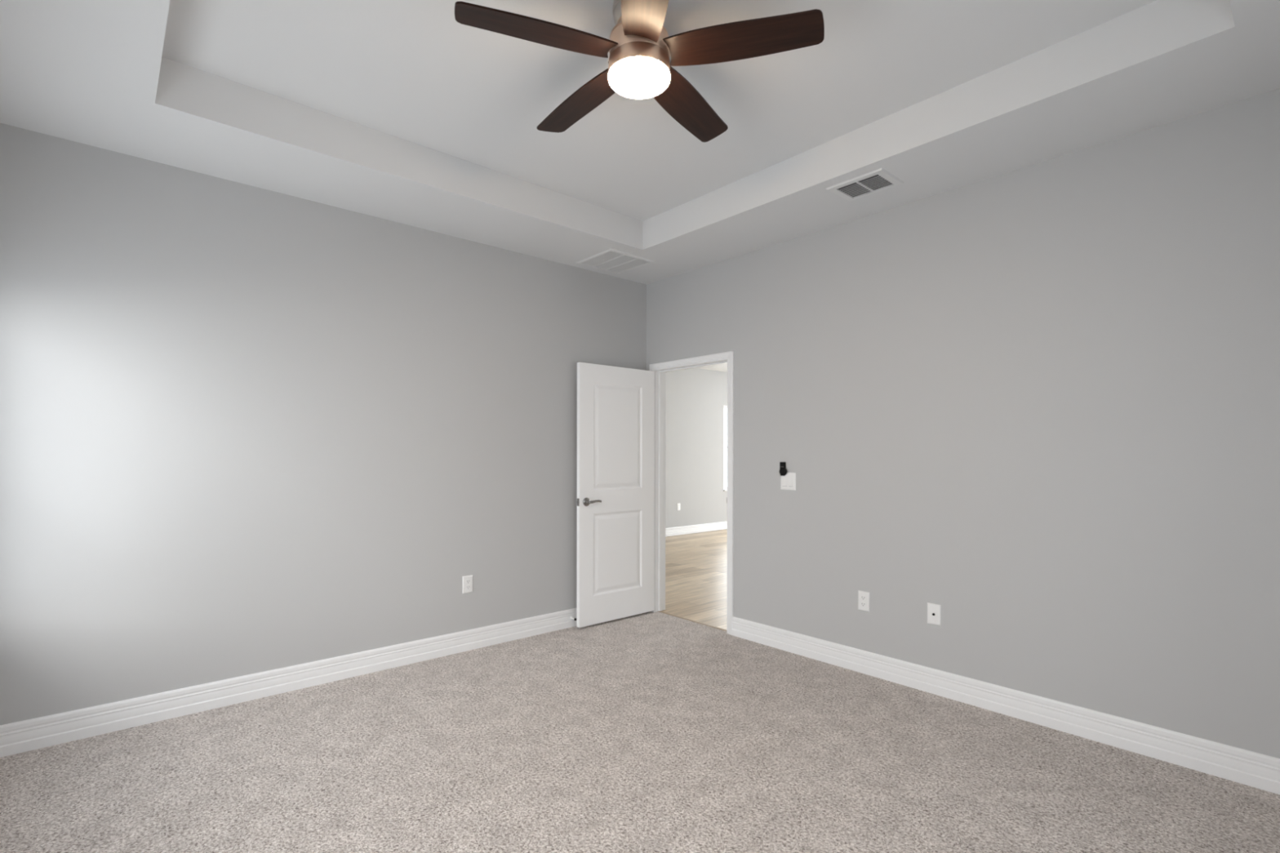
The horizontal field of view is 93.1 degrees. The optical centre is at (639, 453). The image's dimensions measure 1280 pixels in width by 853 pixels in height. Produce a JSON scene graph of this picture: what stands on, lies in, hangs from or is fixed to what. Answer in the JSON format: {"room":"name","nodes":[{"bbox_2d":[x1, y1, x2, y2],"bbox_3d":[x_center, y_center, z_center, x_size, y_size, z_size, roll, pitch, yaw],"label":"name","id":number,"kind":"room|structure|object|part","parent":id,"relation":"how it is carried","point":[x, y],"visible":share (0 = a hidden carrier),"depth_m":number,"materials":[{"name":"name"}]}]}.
{"room":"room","nodes":[
{"label":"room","id":0,"kind":"room"},
{"bbox_2d":[0,123,646,724],"bbox_3d":[-1.495,-0.233,3.849,4.020,3.100,0.120,0,0,-41],"label":"wall","id":1,"kind":"structure","parent":0,"point":[245,429],"depth_m":3.25,"materials":[{"name":"grey paint"}]},
{"bbox_2d":[0,608,576,757],"bbox_3d":[-1.413,1.250,3.832,3.884,0.134,0.017,0,0,-41],"label":"baseboard","id":2,"kind":"structure","parent":1,"relation":"attached to","point":[33,734],"depth_m":3.23,"materials":[{"name":"white paint"}]},
{"bbox_2d":[462,574,472,593],"bbox_3d":[-1.154,0.876,4.066,0.072,0.116,0.009,0,0,-41],"label":"power outlet","id":3,"kind":"object","parent":1,"relation":"attached to","point":[467,580],"visible":1,"depth_m":4.06,"materials":[{"name":"white plastic"}]},
{"bbox_2d":[576,362,654,627],"bbox_3d":[-0.178,0.310,4.797,0.783,1.986,0.147,0,0,-41],"label":"door","id":4,"kind":"structure","parent":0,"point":[615,405],"depth_m":4.75,"materials":[{"name":"white paint"}]},
{"bbox_3d":[-0.392,0.364,4.558,0.066,0.066,0.040,0,0,-41],"label":"handle","id":5,"kind":"part","parent":4,"relation":"part of","materials":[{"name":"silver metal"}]},
{"bbox_3d":[-0.338,0.363,4.572,0.126,0.026,0.022,0,0,-41],"label":"lever","id":6,"kind":"part","parent":4,"relation":"part of","materials":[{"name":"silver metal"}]},
{"bbox_2d":[0,0,1279,284],"bbox_3d":[-0.052,-1.612,2.219,4.020,0.361,4.470,0,0,-41],"label":"ceiling","id":7,"kind":"structure","parent":0,"point":[405,112],"depth_m":2.66,"materials":[{"name":"white paint"}]},
{"bbox_2d":[576,248,653,274],"bbox_3d":[-0.186,-1.427,4.528,0.419,0.008,0.417,0,0,-41],"label":"ceiling vent","id":8,"kind":"object","parent":7,"relation":"in","point":[611,260],"visible":1,"depth_m":4.51,"materials":[{"name":"white metal"}]},
{"bbox_2d":[454,0,824,142],"bbox_3d":[-0.030,-1.490,2.253,1.257,0.285,1.214,0,0,-41],"label":"ceiling fan","id":9,"kind":"object","parent":7,"relation":"hanging from","point":[640,48],"visible":1,"depth_m":2.14,"materials":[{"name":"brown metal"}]},
{"bbox_3d":[-0.351,-1.449,2.082,0.549,0.007,0.155,0,11,-20],"label":"blade","id":10,"kind":"part","parent":9,"relation":"part of","materials":[{"name":"brown wood"}]},
{"bbox_3d":[-0.241,-1.448,2.508,0.155,0.007,0.549,-14,8,-37],"label":"blade","id":11,"kind":"part","parent":9,"relation":"part of","materials":[{"name":"brown wood"}]},
{"bbox_3d":[-0.003,-1.365,2.219,0.228,0.036,0.228,0,0,-41],"label":"lamp shade","id":12,"kind":"part","parent":9,"relation":"part of","materials":[{"name":"white glass"}]},
{"bbox_3d":[0.019,-1.448,1.845,0.155,0.007,0.549,11,0,-2],"label":"blade","id":13,"kind":"part","parent":9,"relation":"part of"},
{"bbox_3d":[0.108,-1.458,2.189,0.070,0.009,0.054,0,-11,16],"label":"blade arm","id":14,"kind":"part","parent":9,"relation":"part of","materials":[{"name":"brown metal"}]},
{"bbox_3d":[0.199,-1.448,2.534,0.155,0.007,0.549,-13,-7,33],"label":"blade","id":15,"kind":"part","parent":9,"relation":"part of","materials":[{"name":"brown wood"}]},
{"bbox_3d":[0.359,-1.448,2.124,0.549,0.007,0.155,0,-11,16],"label":"blade","id":16,"kind":"part","parent":9,"relation":"part of","materials":[{"name":"brown wood"}]},
{"bbox_2d":[826,168,904,201],"bbox_3d":[1.197,-1.425,3.231,0.243,0.008,0.317,0,0,-41],"label":"ceiling vent","id":17,"kind":"object","parent":7,"relation":"in","point":[880,180],"visible":1,"depth_m":3.22,"materials":[{"name":"white metal"}]},
{"bbox_2d":[0,528,1279,852],"bbox_3d":[1.717,1.373,5.889,11.540,0.100,7.620,0,0,-41],"label":"floor","id":18,"kind":"structure","parent":0,"point":[650,731],"depth_m":2.53,"materials":[{"name":"carpet"}]},
{"bbox_2d":[658,611,726,631],"bbox_3d":[0.416,1.321,4.787,0.032,0.008,0.777,0,0,-41],"label":"threshold","id":19,"kind":"object","parent":18,"relation":"on","point":[659,611],"visible":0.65,"depth_m":4.78,"materials":[{"name":"beige wood"}]},
{"bbox_2d":[665,368,727,528],"bbox_3d":[0.788,-0.229,10.069,7.400,3.100,0.120,0,0,-41],"label":"wall","id":20,"kind":"structure","parent":0,"point":[695,397],"depth_m":10.10,"materials":[{"name":"grey paint"}]},
{"bbox_2d":[676,503,679,511],"bbox_3d":[0.630,0.866,9.846,0.072,0.116,0.009,0,0,-41],"label":"power outlet","id":21,"kind":"object","parent":20,"relation":"attached to","point":[677,504],"visible":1,"depth_m":9.83,"materials":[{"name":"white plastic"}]},
{"bbox_2d":[665,521,727,536],"bbox_3d":[0.786,1.254,9.979,7.280,0.134,0.017,0,0,-41],"label":"baseboard","id":22,"kind":"structure","parent":20,"relation":"attached to","point":[677,531],"depth_m":10.10,"materials":[{"name":"white paint"}]},
{"bbox_2d":[723,404,727,491],"bbox_3d":[2.100,-0.096,11.166,1.740,1.500,0.085,0,0,-41],"label":"window","id":23,"kind":"structure","parent":20,"relation":"in","point":[725,488],"depth_m":10.62,"materials":[{"name":"white paint"}]},
{"bbox_2d":[696,363,727,372],"bbox_3d":[3.228,-1.475,7.220,7.280,0.100,7.380,0,0,-41],"label":"ceiling","id":24,"kind":"structure","parent":0,"point":[721,367],"depth_m":10.09,"materials":[{"name":"white paint"}]},
{"bbox_2d":[645,88,1279,758],"bbox_3d":[0.454,-0.229,4.770,0.120,3.100,7.620,0,0,-41],"label":"wall","id":25,"kind":"structure","parent":0,"point":[1037,405],"depth_m":2.97,"materials":[{"name":"grey paint"}]},
{"bbox_2d":[648,351,733,635],"bbox_3d":[0.429,0.287,4.797,0.149,2.068,0.902,0,0,-41],"label":"door frame","id":26,"kind":"structure","parent":25,"relation":"attached to","point":[660,375],"depth_m":5.05,"materials":[{"name":"white paint"}]},
{"bbox_2d":[779,462,786,475],"bbox_3d":[0.964,0.103,4.079,0.028,0.093,0.058,0,0,-41],"label":"remote holder","id":27,"kind":"object","parent":25,"relation":"attached to","point":[783,471],"visible":1,"depth_m":4.07,"materials":[{"name":"black plastic"}]},
{"bbox_3d":[0.961,0.121,4.076,0.019,0.058,0.058,0,0,-41],"label":"knob","id":28,"kind":"part","parent":27,"relation":"part of","materials":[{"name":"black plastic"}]},
{"bbox_2d":[780,472,795,490],"bbox_3d":[0.991,0.185,4.062,0.010,0.116,0.119,0,0,-41],"label":"light switch","id":29,"kind":"object","parent":25,"relation":"attached to","point":[788,482],"visible":1,"depth_m":4.05,"materials":[{"name":"white plastic"}]},
{"bbox_2d":[857,590,869,611],"bbox_3d":[1.349,0.889,3.657,0.009,0.116,0.072,0,0,-41],"label":"power outlet","id":30,"kind":"object","parent":25,"relation":"attached to","point":[863,597],"visible":1,"depth_m":3.65,"materials":[{"name":"white plastic"}]},
{"bbox_2d":[860,595,866,599],"bbox_3d":[1.347,0.870,3.655,0.003,0.029,0.033,0,0,-41],"label":"socket","id":31,"kind":"object","parent":30,"relation":"attached to","point":[862,597],"depth_m":3.65,"materials":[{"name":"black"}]},
{"bbox_2d":[860,601,866,606],"bbox_3d":[1.347,0.909,3.655,0.003,0.029,0.033,0,0,-41],"label":"socket","id":32,"kind":"object","parent":30,"relation":"attached to","point":[862,603],"depth_m":3.65,"materials":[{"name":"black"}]},
{"bbox_2d":[927,602,941,626],"bbox_3d":[1.621,0.887,3.346,0.012,0.114,0.072,0,0,-41],"label":"cable plate","id":33,"kind":"object","parent":25,"relation":"attached to","point":[934,611],"visible":1,"depth_m":3.34,"materials":[{"name":"white plastic"}]},
{"bbox_2d":[732,616,1279,795],"bbox_3d":[1.759,1.256,3.186,0.017,0.134,3.275,0,0,-41],"label":"baseboard","id":34,"kind":"structure","parent":25,"relation":"attached to","point":[1253,769],"depth_m":2.94,"materials":[{"name":"white paint"}]}
]}

